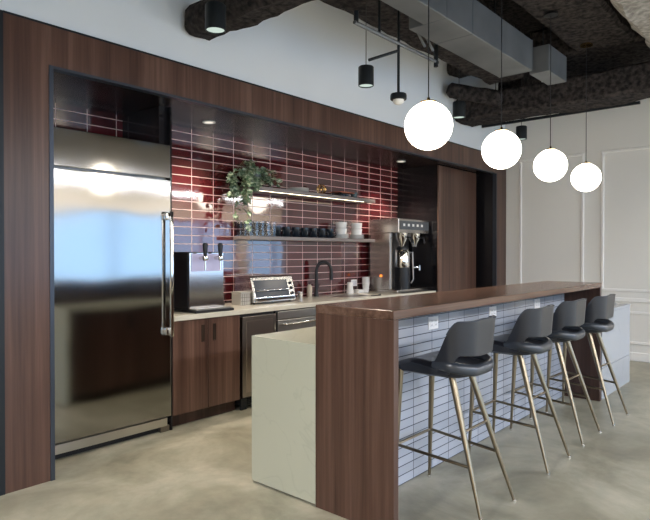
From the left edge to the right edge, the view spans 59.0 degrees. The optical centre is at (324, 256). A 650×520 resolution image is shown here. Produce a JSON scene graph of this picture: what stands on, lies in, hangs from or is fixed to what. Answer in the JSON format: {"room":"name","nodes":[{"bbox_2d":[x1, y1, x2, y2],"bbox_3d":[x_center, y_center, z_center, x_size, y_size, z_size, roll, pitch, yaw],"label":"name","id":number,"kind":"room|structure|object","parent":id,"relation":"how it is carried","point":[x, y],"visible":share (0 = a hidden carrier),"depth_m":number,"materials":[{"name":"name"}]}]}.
{"room":"office kitchen","nodes":[
{"label":"office kitchen","id":0,"kind":"room"},
{"bbox_2d":[54,103,397,302],"bbox_3d":[-0.294,-0.395,6.341,0.120,3.400,6.780,0,1,41],"label":"wall","id":1,"kind":"structure","parent":0,"point":[202,208],"depth_m":5.94,"materials":[{"name":"tile"}]},
{"bbox_2d":[233,236,374,241],"bbox_3d":[-0.144,-0.190,6.232,0.248,0.035,1.990,0,1,41],"label":"floating shelf","id":2,"kind":"object","parent":1,"relation":"attached to","point":[269,238],"visible":1,"depth_m":5.91,"materials":[{"name":"grey metal"}]},
{"bbox_2d":[236,221,240,235],"bbox_3d":[-0.823,-0.273,5.576,0.071,0.142,0.072,0,1,41],"label":"drinking glass","id":3,"kind":"object","parent":2,"relation":"on","point":[238,223],"visible":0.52,"depth_m":5.55,"materials":[{"name":"white"}]},
{"bbox_2d":[241,221,245,235],"bbox_3d":[-0.773,-0.273,5.519,0.071,0.142,0.072,0,1,41],"label":"drinking glass","id":4,"kind":"object","parent":2,"relation":"on","point":[243,225],"visible":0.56,"depth_m":5.49,"materials":[{"name":"white"}]},
{"bbox_2d":[246,221,252,235],"bbox_3d":[-0.719,-0.272,5.459,0.071,0.142,0.072,0,1,41],"label":"drinking glass","id":5,"kind":"object","parent":2,"relation":"on","point":[248,233],"visible":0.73,"depth_m":5.43,"materials":[{"name":"white"}]},
{"bbox_2d":[252,221,258,235],"bbox_3d":[-0.668,-0.273,5.518,0.071,0.142,0.072,0,1,41],"label":"drinking glass","id":6,"kind":"object","parent":2,"relation":"on","point":[255,223],"visible":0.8,"depth_m":5.49,"materials":[{"name":"white"}]},
{"bbox_2d":[259,221,264,235],"bbox_3d":[-0.617,-0.273,5.577,0.071,0.142,0.072,0,1,41],"label":"drinking glass","id":7,"kind":"object","parent":2,"relation":"on","point":[261,223],"visible":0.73,"depth_m":5.55,"materials":[{"name":"white"}]},
{"bbox_2d":[265,222,270,235],"bbox_3d":[-0.565,-0.274,5.636,0.071,0.142,0.072,0,1,41],"label":"drinking glass","id":8,"kind":"object","parent":2,"relation":"on","point":[267,224],"visible":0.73,"depth_m":5.61,"materials":[{"name":"white"}]},
{"bbox_2d":[270,222,276,235],"bbox_3d":[-0.514,-0.274,5.694,0.071,0.142,0.072,0,1,41],"label":"drinking glass","id":9,"kind":"object","parent":2,"relation":"on","point":[273,224],"visible":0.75,"depth_m":5.67,"materials":[{"name":"white"}]},
{"bbox_2d":[276,226,283,236],"bbox_3d":[-0.480,-0.256,5.783,0.109,0.104,0.094,0,1,32],"label":"mug","id":10,"kind":"object","parent":2,"relation":"on","point":[278,229],"visible":0.66,"depth_m":5.75,"materials":[{"name":"black ceramic"}]},
{"bbox_2d":[282,227,293,236],"bbox_3d":[-0.390,-0.257,5.886,0.109,0.104,0.094,0,1,32],"label":"mug","id":11,"kind":"object","parent":2,"relation":"on","point":[287,230],"visible":0.9,"depth_m":5.85,"materials":[{"name":"black ceramic"}]},
{"bbox_2d":[291,227,302,236],"bbox_3d":[-0.300,-0.258,5.990,0.109,0.104,0.094,0,1,32],"label":"mug","id":12,"kind":"object","parent":2,"relation":"on","point":[296,230],"visible":0.86,"depth_m":5.95,"materials":[{"name":"black ceramic"}]},
{"bbox_2d":[300,228,311,236],"bbox_3d":[-0.210,-0.259,6.093,0.109,0.104,0.094,0,1,32],"label":"mug","id":13,"kind":"object","parent":2,"relation":"on","point":[305,230],"visible":0.86,"depth_m":6.06,"materials":[{"name":"black ceramic"}]},
{"bbox_2d":[309,228,319,237],"bbox_3d":[-0.120,-0.260,6.196,0.109,0.104,0.094,0,1,32],"label":"mug","id":14,"kind":"object","parent":2,"relation":"on","point":[314,231],"visible":0.9,"depth_m":6.16,"materials":[{"name":"black ceramic"}]},
{"bbox_2d":[318,228,328,237],"bbox_3d":[-0.030,-0.261,6.300,0.109,0.104,0.094,0,1,32],"label":"mug","id":15,"kind":"object","parent":2,"relation":"on","point":[322,231],"visible":0.92,"depth_m":6.26,"materials":[{"name":"black ceramic"}]},
{"bbox_2d":[326,229,336,237],"bbox_3d":[0.060,-0.261,6.403,0.109,0.104,0.094,0,1,32],"label":"mug","id":16,"kind":"object","parent":2,"relation":"on","point":[330,231],"visible":0.84,"depth_m":6.37,"materials":[{"name":"black ceramic"}]},
{"bbox_3d":[0.185,-0.217,6.588,0.184,0.012,0.184,0,1,41],"label":"plate","id":17,"kind":"object","parent":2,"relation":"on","visible":0},
{"bbox_3d":[0.185,-0.230,6.588,0.184,0.012,0.184,0,1,41],"label":"plate","id":18,"kind":"object","parent":17,"relation":"on","visible":0},
{"bbox_3d":[0.185,-0.243,6.588,0.184,0.012,0.184,0,1,41],"label":"plate","id":19,"kind":"object","parent":18,"relation":"on","visible":0},
{"bbox_3d":[0.185,-0.255,6.588,0.184,0.012,0.184,0,1,41],"label":"plate","id":20,"kind":"object","parent":19,"relation":"on","visible":0},
{"bbox_2d":[335,228,346,233],"bbox_3d":[0.185,-0.290,6.588,0.134,0.072,0.134,0,1,41],"label":"cup","id":21,"kind":"object","parent":20,"relation":"on","point":[338,230],"visible":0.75,"depth_m":6.53,"materials":[{"name":"white ceramic"}]},
{"bbox_2d":[335,222,346,227],"bbox_3d":[0.185,-0.363,6.587,0.134,0.072,0.134,0,1,41],"label":"cup","id":22,"kind":"object","parent":21,"relation":"on","point":[338,224],"visible":0.88,"depth_m":6.53,"materials":[{"name":"white ceramic"}]},
{"bbox_3d":[0.372,-0.219,6.803,0.184,0.012,0.184,0,1,41],"label":"plate","id":23,"kind":"object","parent":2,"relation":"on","visible":0},
{"bbox_3d":[0.372,-0.232,6.803,0.184,0.012,0.184,0,1,41],"label":"plate","id":24,"kind":"object","parent":23,"relation":"on","visible":0},
{"bbox_3d":[0.372,-0.245,6.803,0.184,0.012,0.184,0,1,41],"label":"plate","id":25,"kind":"object","parent":24,"relation":"on","visible":0},
{"bbox_3d":[0.372,-0.257,6.803,0.184,0.012,0.184,0,1,41],"label":"plate","id":26,"kind":"object","parent":25,"relation":"on","visible":0},
{"bbox_2d":[351,229,361,234],"bbox_3d":[0.372,-0.292,6.803,0.134,0.072,0.134,0,1,41],"label":"cup","id":27,"kind":"object","parent":26,"relation":"on","point":[353,231],"visible":0.91,"depth_m":6.75,"materials":[{"name":"white ceramic"}]},
{"bbox_2d":[351,223,361,228],"bbox_3d":[0.372,-0.365,6.802,0.134,0.072,0.134,0,1,41],"label":"cup","id":28,"kind":"object","parent":27,"relation":"on","point":[353,225],"visible":0.91,"depth_m":6.75,"materials":[{"name":"white ceramic"}]},
{"bbox_2d":[239,186,374,203],"bbox_3d":[-0.118,-0.661,6.258,0.248,0.044,1.910,0,1,41],"label":"floating shelf","id":29,"kind":"object","parent":1,"relation":"attached to","point":[263,190],"visible":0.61,"depth_m":6.09,"materials":[{"name":"grey metal"}]},
{"bbox_2d":[226,159,282,230],"bbox_3d":[-0.657,-0.586,5.530,0.317,0.698,0.721,0,1,31],"label":"trailing plant","id":30,"kind":"object","parent":29,"relation":"on","point":[252,175],"visible":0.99,"depth_m":5.38,"materials":[{"name":"green plant"}]},
{"bbox_2d":[317,184,325,193],"bbox_3d":[-0.039,-0.743,6.342,0.107,0.119,0.112,0,1,41],"label":"brass ornament","id":31,"kind":"object","parent":29,"relation":"on","point":[321,185],"visible":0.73,"depth_m":6.33,"materials":[{"name":"brown metal"}]},
{"bbox_2d":[330,191,354,196],"bbox_3d":[0.201,-0.715,6.617,0.160,0.057,0.250,0,1,41],"label":"copper tray","id":32,"kind":"object","parent":29,"relation":"on","point":[336,192],"visible":0.73,"depth_m":6.57,"materials":[{"name":"brown metal"}]},
{"bbox_2d":[351,279,356,285],"bbox_3d":[0.353,0.314,6.991,0.010,0.080,0.116,0,1,41],"label":"wall outlet","id":33,"kind":"object","parent":1,"relation":"attached to","point":[355,280],"visible":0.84,"depth_m":7.00,"materials":[{"name":"white plastic"}]},
{"bbox_2d":[0,0,505,150],"bbox_3d":[-1.363,-1.936,3.781,0.088,1.175,11.935,0,1,41],"label":"wall","id":34,"kind":"structure","parent":0,"point":[314,51],"depth_m":4.98,"materials":[{"name":"white paint"}]},
{"bbox_2d":[185,0,314,40],"bbox_3d":[0.742,-1.677,2.725,4.494,0.252,0.301,0,1,41],"label":"beam","id":35,"kind":"structure","parent":34,"relation":"attached to","point":[240,14],"depth_m":3.80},
{"bbox_2d":[455,61,649,127],"bbox_3d":[2.936,-1.806,6.223,3.199,0.329,0.468,0,1,41],"label":"beam","id":36,"kind":"structure","parent":34,"relation":"attached to","point":[630,82],"depth_m":6.25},
{"bbox_2d":[445,83,504,106],"bbox_3d":[1.751,-1.907,6.744,0.678,0.327,0.190,0,1,20],"label":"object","id":37,"kind":"structure","parent":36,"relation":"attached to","point":[458,91],"depth_m":6.68,"materials":[{"name":"black"}]},
{"bbox_2d":[0,361,649,519],"bbox_3d":[3.134,1.376,3.913,8.800,0.100,18.000,0,1,41],"label":"floor","id":38,"kind":"structure","parent":0,"point":[201,469],"depth_m":3.47,"materials":[{"name":"concrete"}]},
{"bbox_2d":[54,126,173,458],"bbox_3d":[-1.673,0.239,4.163,0.630,2.170,0.965,0,1,41],"label":"refrigerator","id":39,"kind":"object","parent":38,"relation":"on","point":[114,217],"visible":0.7,"depth_m":3.99,"materials":[{"name":"silver metal"}]},
{"bbox_2d":[122,106,172,429],"bbox_3d":[-1.408,0.088,4.541,0.568,2.464,0.085,0,1,41],"label":"divider panel","id":40,"kind":"object","parent":38,"relation":"on","point":[154,124],"visible":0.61,"depth_m":4.39,"materials":[{"name":"black"}]},
{"bbox_2d":[172,315,239,425],"bbox_3d":[-1.153,0.904,4.831,0.564,0.828,0.667,0,1,41],"label":"base cabinet","id":41,"kind":"object","parent":38,"relation":"on","point":[205,351],"visible":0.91,"depth_m":4.63,"materials":[{"name":"brown wood"}]},
{"bbox_2d":[174,290,435,321],"bbox_3d":[-0.091,0.457,6.035,0.592,0.040,3.892,0,1,41],"label":"countertop","id":42,"kind":"structure","parent":41,"relation":"on","point":[304,302],"depth_m":5.41,"materials":[{"name":"white stone"}]},
{"bbox_2d":[174,243,233,313],"bbox_3d":[-1.078,0.165,4.861,0.490,0.565,0.390,0,1,41],"label":"dispenser","id":43,"kind":"object","parent":42,"relation":"on","point":[198,276],"visible":0.96,"depth_m":4.73,"materials":[{"name":"silver metal"}]},
{"bbox_2d":[199,243,208,269],"bbox_3d":[-0.989,-0.004,4.689,0.096,0.225,0.056,0,1,41],"label":"tap","id":44,"kind":"object","parent":43,"relation":"on","point":[203,257],"depth_m":4.67,"materials":[{"name":"black"}]},
{"bbox_2d":[189,306,231,310],"bbox_3d":[-0.941,0.422,4.744,0.097,0.012,0.360,0,1,41],"label":"drip tray","id":45,"kind":"object","parent":43,"relation":"on","point":[191,308],"depth_m":4.72,"materials":[{"name":"silver metal"}]},
{"bbox_2d":[214,243,223,269],"bbox_3d":[-0.887,-0.005,4.806,0.096,0.225,0.056,0,1,41],"label":"tap","id":46,"kind":"object","parent":43,"relation":"on","point":[218,257],"depth_m":4.79,"materials":[{"name":"black"}]},
{"bbox_2d":[231,291,250,305],"bbox_3d":[-0.778,0.382,5.329,0.136,0.122,0.121,0,1,41],"label":"storage box","id":47,"kind":"object","parent":42,"relation":"on","point":[240,298],"visible":1,"depth_m":5.28,"materials":[{"name":"grey"}]},
{"bbox_2d":[235,274,294,304],"bbox_3d":[-0.569,0.308,5.606,0.300,0.265,0.550,0,1,41],"label":"toaster oven","id":48,"kind":"object","parent":42,"relation":"on","point":[276,287],"visible":0.91,"depth_m":5.48,"materials":[{"name":"silver metal"}]},
{"bbox_2d":[256,296,294,302],"bbox_3d":[-0.470,0.404,5.520,0.012,0.035,0.510,0,1,41],"label":"tray","id":49,"kind":"object","parent":48,"relation":"on","point":[259,299],"depth_m":5.48,"materials":[{"name":"silver metal"}]},
{"bbox_2d":[297,292,302,297],"bbox_3d":[-0.265,0.404,6.124,0.060,0.065,0.060,0,1,41],"label":"tumbler","id":50,"kind":"object","parent":42,"relation":"on","point":[300,294],"visible":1,"depth_m":6.10,"materials":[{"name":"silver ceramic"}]},
{"bbox_2d":[307,282,311,296],"bbox_3d":[-0.168,0.353,6.278,0.060,0.163,0.058,0,1,41],"label":"soap bottle","id":51,"kind":"object","parent":42,"relation":"on","point":[309,287],"visible":1,"depth_m":6.25,"materials":[{"name":"beige plastic"}]},
{"bbox_2d":[314,260,332,295],"bbox_3d":[-0.023,0.234,6.405,0.221,0.399,0.108,0,1,-14],"label":"kitchen faucet","id":52,"kind":"object","parent":42,"relation":"on","point":[327,263],"visible":1,"depth_m":6.35,"materials":[{"name":"black metal"}]},
{"bbox_2d":[346,282,353,293],"bbox_3d":[0.298,0.365,6.814,0.090,0.130,0.090,0,1,41],"label":"paper cup","id":53,"kind":"object","parent":42,"relation":"on","point":[350,290],"visible":1,"depth_m":6.78,"materials":[{"name":"white paper"}]},
{"bbox_2d":[330,294,370,297],"bbox_3d":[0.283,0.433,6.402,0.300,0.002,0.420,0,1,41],"label":"sink","id":54,"kind":"object","parent":42,"relation":"in","point":[347,295],"visible":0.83,"depth_m":6.46,"materials":[{"name":"silver metal"}]},
{"bbox_2d":[334,294,369,296],"bbox_3d":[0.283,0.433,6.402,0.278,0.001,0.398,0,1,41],"label":"basin","id":55,"kind":"object","parent":54,"relation":"in","point":[348,295],"depth_m":6.46,"materials":[{"name":"silver metal"}]},
{"bbox_2d":[354,289,363,292],"bbox_3d":[0.406,0.411,6.946,0.090,0.035,0.120,0,1,41],"label":"napkin stack","id":56,"kind":"object","parent":42,"relation":"on","point":[355,290],"visible":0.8,"depth_m":6.91,"materials":[{"name":"white paper"}]},
{"bbox_2d":[362,277,369,291],"bbox_3d":[0.498,0.337,6.998,0.094,0.183,0.094,0,1,41],"label":"cup stack","id":57,"kind":"object","parent":42,"relation":"on","point":[365,280],"visible":0.99,"depth_m":6.96,"materials":[{"name":"white paper"}]},
{"bbox_2d":[370,218,431,292],"bbox_3d":[0.957,-0.018,7.198,0.485,0.890,0.699,0,1,41],"label":"coffee brewer","id":58,"kind":"object","parent":42,"relation":"on","point":[389,253],"visible":1,"depth_m":7.03,"materials":[{"name":"silver metal"}]},
{"bbox_2d":[395,233,412,245],"bbox_3d":[0.970,-0.210,7.019,0.233,0.162,0.156,0,1,41],"label":"basket","id":59,"kind":"object","parent":58,"relation":"on","point":[401,238],"depth_m":6.99,"materials":[{"name":"silver metal"}]},
{"bbox_2d":[408,234,424,246],"bbox_3d":[1.160,-0.212,7.238,0.233,0.162,0.156,0,1,41],"label":"basket","id":60,"kind":"object","parent":58,"relation":"on","point":[415,237],"depth_m":7.21,"materials":[{"name":"silver metal"}]},
{"bbox_2d":[0,10,505,495],"bbox_3d":[0.376,-0.044,5.741,0.056,2.707,6.720,0,1,41],"label":"surround","id":61,"kind":"object","parent":38,"relation":"on","point":[31,49],"visible":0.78,"depth_m":3.38,"materials":[{"name":"brown wood"}]},
{"bbox_2d":[53,71,485,173],"bbox_3d":[0.049,-1.184,6.002,0.834,0.045,6.730,0,1,41],"label":"soffit","id":62,"kind":"object","parent":61,"relation":"attached to","point":[69,90],"visible":0.67,"depth_m":4.96,"materials":[{"name":"black"}]},
{"bbox_2d":[202,121,215,123],"bbox_3d":[-0.989,-1.148,4.904,0.110,0.006,0.110,0,1,41],"label":"recessed light","id":63,"kind":"object","parent":62,"relation":"attached to","point":[204,122],"visible":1,"depth_m":4.91,"materials":[{"name":"white metal"}]},
{"bbox_2d":[235,311,275,410],"bbox_3d":[-0.772,0.903,5.236,0.588,0.822,0.404,0,1,41],"label":"beverage cooler","id":64,"kind":"object","parent":38,"relation":"on","point":[251,324],"visible":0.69,"depth_m":4.96,"materials":[{"name":"silver"}]},
{"bbox_2d":[240,396,251,410],"bbox_3d":[-0.596,1.266,5.081,0.020,0.100,0.398,0,1,41],"label":"grille","id":65,"kind":"object","parent":64,"relation":"attached to","point":[244,400],"depth_m":4.96,"materials":[{"name":"black metal"}]},
{"bbox_2d":[252,326,315,503],"bbox_3d":[0.851,0.888,4.487,0.507,0.866,3.328,0,1,41],"label":"countertop","id":66,"kind":"structure","parent":38,"relation":"on","point":[283,362],"depth_m":3.23,"materials":[{"name":"beige stone"}]},
{"bbox_2d":[274,307,315,331],"bbox_3d":[-0.420,0.900,5.627,0.604,0.822,0.610,0,1,41],"label":"dishwasher","id":67,"kind":"object","parent":38,"relation":"on","point":[290,319],"visible":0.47,"depth_m":5.40,"materials":[{"name":"silver metal"}]},
{"bbox_2d":[397,165,475,291],"bbox_3d":[1.542,0.059,7.879,0.626,2.464,1.035,0,1,41],"label":"tall cabinet","id":68,"kind":"object","parent":38,"relation":"on","point":[445,197],"visible":0.59,"depth_m":7.51,"materials":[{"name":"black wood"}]},
{"bbox_2d":[398,315,515,519],"bbox_3d":[0.694,0.825,3.163,0.575,1.014,0.432,0,1,41],"label":"bar stool","id":69,"kind":"object","parent":38,"relation":"on","point":[465,348],"visible":0.99,"depth_m":3.02,"materials":[{"name":"grey leather"}]},
{"bbox_2d":[316,281,601,519],"bbox_3d":[1.238,0.784,4.160,0.500,1.080,3.350,0,1,41],"label":"kitchen island","id":70,"kind":"object","parent":38,"relation":"on","point":[361,344],"visible":0.84,"depth_m":3.04,"materials":[{"name":"brown wood"}]},
{"bbox_2d":[428,316,437,329],"bbox_3d":[0.681,0.413,3.612,0.010,0.080,0.116,0,1,41],"label":"wall outlet","id":71,"kind":"object","parent":70,"relation":"attached to","point":[432,321],"visible":1,"depth_m":3.60,"materials":[{"name":"white plastic"}]},
{"bbox_2d":[489,306,495,315],"bbox_3d":[1.243,0.408,4.256,0.010,0.080,0.116,0,1,41],"label":"wall outlet","id":72,"kind":"object","parent":70,"relation":"attached to","point":[492,310],"visible":0.84,"depth_m":4.24,"materials":[{"name":"white plastic"}]},
{"bbox_2d":[534,298,539,307],"bbox_3d":[1.814,0.397,4.912,0.010,0.080,0.116,0,1,41],"label":"wall outlet","id":73,"kind":"object","parent":70,"relation":"attached to","point":[536,301],"visible":0.95,"depth_m":4.90,"materials":[{"name":"white plastic"}]},
{"bbox_2d":[468,304,570,475],"bbox_3d":[1.277,0.820,3.828,0.575,1.014,0.432,0,1,41],"label":"bar stool","id":74,"kind":"object","parent":38,"relation":"on","point":[528,335],"visible":0.85,"depth_m":3.68,"materials":[{"name":"grey leather"}]},
{"bbox_2d":[510,298,600,445],"bbox_3d":[1.732,0.815,4.361,0.575,1.014,0.432,0,1,42],"label":"bar stool","id":75,"kind":"object","parent":38,"relation":"on","point":[568,317],"visible":0.68,"depth_m":4.20,"materials":[{"name":"grey leather"}]},
{"bbox_2d":[545,294,628,425],"bbox_3d":[2.180,0.811,4.819,0.575,1.014,0.432,0,1,42],"label":"bar stool","id":76,"kind":"object","parent":38,"relation":"on","point":[600,309],"visible":0.74,"depth_m":4.65,"materials":[{"name":"grey leather"}]},
{"bbox_2d":[601,303,630,398],"bbox_3d":[2.560,0.901,5.948,0.855,0.815,1.000,0,1,41],"label":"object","id":77,"kind":"structure","parent":38,"relation":"on","point":[616,341],"depth_m":5.71,"materials":[{"name":"grey stone"}]},
{"bbox_2d":[476,173,492,287],"bbox_3d":[2.143,0.052,8.433,0.812,2.468,0.330,0,1,41],"label":"wall","id":78,"kind":"structure","parent":0,"point":[484,182],"depth_m":8.12,"materials":[{"name":"black paint"}]},
{"bbox_2d":[484,0,547,37],"bbox_3d":[3.135,-2.586,3.881,8.872,0.204,18.064,0,1,41],"label":"ceiling","id":79,"kind":"structure","parent":0,"point":[523,19],"depth_m":6.07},
{"bbox_2d":[205,0,225,34],"bbox_3d":[-0.637,-1.902,3.338,0.120,1.175,0.120,0,1,41],"label":"pendant","id":80,"kind":"object","parent":79,"relation":"hanging from","point":[215,11],"visible":1,"depth_m":3.30,"materials":[{"name":"black metal"}]},
{"bbox_2d":[358,64,373,87],"bbox_3d":[0.318,-1.911,4.452,0.120,1.175,0.120,0,1,41],"label":"pendant","id":81,"kind":"object","parent":79,"relation":"hanging from","point":[365,72],"visible":1,"depth_m":4.41,"materials":[{"name":"black metal"}]},
{"bbox_2d":[322,0,523,83],"bbox_3d":[0.984,-2.270,5.325,0.448,0.601,3.372,0,1,41],"label":"beam","id":82,"kind":"structure","parent":79,"relation":"attached to","point":[368,9],"depth_m":5.11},
{"bbox_2d":[353,0,438,67],"bbox_3d":[0.617,-1.759,4.624,1.186,0.462,0.196,0,1,-43],"label":"conduit pipe","id":83,"kind":"object","parent":82,"relation":"attached to","point":[435,61],"visible":0.77,"depth_m":4.54,"materials":[{"name":"black metal"}]},
{"bbox_2d":[390,11,406,104],"bbox_3d":[0.591,-1.612,4.622,0.132,0.776,0.132,0,1,41],"label":"pendant light","id":84,"kind":"object","parent":82,"relation":"hanging from","point":[398,98],"visible":0.98,"depth_m":4.61,"materials":[{"name":"black metal"}]},
{"bbox_2d":[381,0,532,77],"bbox_3d":[0.228,-2.106,3.649,0.328,0.772,4.830,0,1,41],"label":"air duct","id":85,"kind":"object","parent":79,"relation":"hanging from","point":[468,29],"visible":1,"depth_m":4.60,"materials":[{"name":"grey metal"}]},
{"bbox_2d":[453,101,464,118],"bbox_3d":[1.284,-1.921,5.504,0.120,1.175,0.120,0,1,41],"label":"pendant","id":86,"kind":"object","parent":79,"relation":"hanging from","point":[458,106],"visible":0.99,"depth_m":5.46,"materials":[{"name":"black metal"}]},
{"bbox_2d":[447,63,472,79],"bbox_3d":[1.748,-2.383,6.897,0.512,0.394,0.306,0,1,41],"label":"stub","id":87,"kind":"object","parent":79,"relation":"attached to","point":[457,73],"visible":0.17,"depth_m":6.92,"materials":[{"name":"black"}]},
{"bbox_2d":[500,72,539,88],"bbox_3d":[2.492,-2.278,7.352,0.354,0.626,0.629,0,1,41],"label":"stub","id":88,"kind":"object","parent":79,"relation":"attached to","point":[527,79],"visible":0.09,"depth_m":7.12,"materials":[{"name":"black"}]},
{"bbox_2d":[516,79,526,140],"bbox_3d":[2.246,-1.930,6.568,0.120,1.175,0.120,0,1,41],"label":"pendant","id":89,"kind":"object","parent":79,"relation":"hanging from","point":[521,131],"visible":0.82,"depth_m":6.53,"materials":[{"name":"black metal"}]},
{"bbox_2d":[530,24,566,84],"bbox_3d":[2.175,-2.124,5.594,0.185,0.770,0.480,0,1,41],"label":"box","id":90,"kind":"object","parent":79,"relation":"hanging from","point":[541,54],"visible":0.82,"depth_m":5.46,"materials":[{"name":"grey metal"}]},
{"bbox_2d":[481,84,639,127],"bbox_3d":[2.741,-2.103,6.878,1.848,0.854,0.030,0,1,41],"label":"track rail","id":91,"kind":"object","parent":79,"relation":"hanging from","point":[637,102],"visible":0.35,"depth_m":6.76,"materials":[{"name":"black metal"}]},
{"bbox_2d":[513,0,635,50],"bbox_3d":[1.646,-2.357,4.517,0.611,0.412,3.824,0,1,41],"label":"beam","id":92,"kind":"structure","parent":79,"relation":"attached to","point":[597,22],"depth_m":5.30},
{"bbox_2d":[404,0,452,149],"bbox_3d":[0.621,-1.399,3.445,0.286,1.512,0.286,0,1,41],"label":"globe pendant","id":93,"kind":"object","parent":92,"relation":"hanging from","point":[428,125],"visible":1,"depth_m":3.35,"materials":[{"name":"white glass"}]},
{"bbox_2d":[482,0,520,168],"bbox_3d":[1.321,-1.411,4.301,0.286,1.503,0.286,0,1,41],"label":"globe pendant","id":94,"kind":"object","parent":92,"relation":"hanging from","point":[501,149],"visible":1,"depth_m":4.21,"materials":[{"name":"white glass"}]},
{"bbox_2d":[533,11,567,181],"bbox_3d":[2.009,-1.421,5.121,0.286,1.498,0.286,0,1,41],"label":"globe pendant","id":95,"kind":"object","parent":92,"relation":"hanging from","point":[550,165],"visible":1,"depth_m":5.04,"materials":[{"name":"white glass"}]},
{"bbox_2d":[571,42,600,191],"bbox_3d":[2.668,-1.422,5.873,0.286,1.508,0.286,0,1,41],"label":"globe pendant","id":96,"kind":"object","parent":92,"relation":"hanging from","point":[585,177],"visible":1,"depth_m":5.80,"materials":[{"name":"white glass"}]},
{"bbox_2d":[529,29,649,76],"bbox_3d":[3.337,-2.382,6.519,1.594,0.416,1.388,0,1,41],"label":"deck","id":97,"kind":"object","parent":79,"relation":"attached to","point":[617,54],"visible":0.33,"depth_m":6.31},
{"bbox_2d":[610,0,649,49],"bbox_3d":[3.049,-2.230,5.014,0.572,0.705,3.233,0,1,41],"label":"beam","id":98,"kind":"structure","parent":79,"relation":"attached to","point":[637,12],"depth_m":4.50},
{"bbox_2d":[506,81,649,353],"bbox_3d":[3.358,-0.632,7.707,3.830,3.850,0.160,0,1,41],"label":"wall","id":99,"kind":"structure","parent":0,"point":[551,211],"depth_m":7.51,"materials":[{"name":"white paint"}]},
{"bbox_2d":[519,153,583,283],"bbox_3d":[3.072,-0.468,7.837,0.870,1.800,0.020,0,1,41],"label":"trim","id":100,"kind":"structure","parent":99,"relation":"attached to","point":[578,154],"depth_m":8.07,"materials":[{"name":"white paint"}]},
{"bbox_2d":[601,146,649,292],"bbox_3d":[4.083,-0.461,6.957,1.390,1.800,0.020,0,1,41],"label":"trim","id":101,"kind":"structure","parent":99,"relation":"attached to","point":[643,147],"depth_m":7.39,"materials":[{"name":"white paint"}]},
{"bbox_2d":[615,297,649,302],"bbox_3d":[3.666,0.536,7.322,2.846,0.050,0.030,0,1,41],"label":"trim","id":102,"kind":"structure","parent":99,"relation":"attached to","point":[620,299],"depth_m":7.16,"materials":[{"name":"white"}]},
{"bbox_2d":[630,352,649,362],"bbox_3d":[3.669,1.241,7.332,2.846,0.110,0.020,0,1,41],"label":"baseboard","id":103,"kind":"structure","parent":99,"relation":"attached to","point":[634,356],"depth_m":7.12,"materials":[{"name":"white"}]},
{"bbox_2d":[630,311,649,345],"bbox_3d":[3.676,0.881,7.323,2.470,0.410,0.020,0,1,41],"label":"trim","id":104,"kind":"structure","parent":99,"relation":"attached to","point":[631,312],"depth_m":7.12,"materials":[{"name":"white"}]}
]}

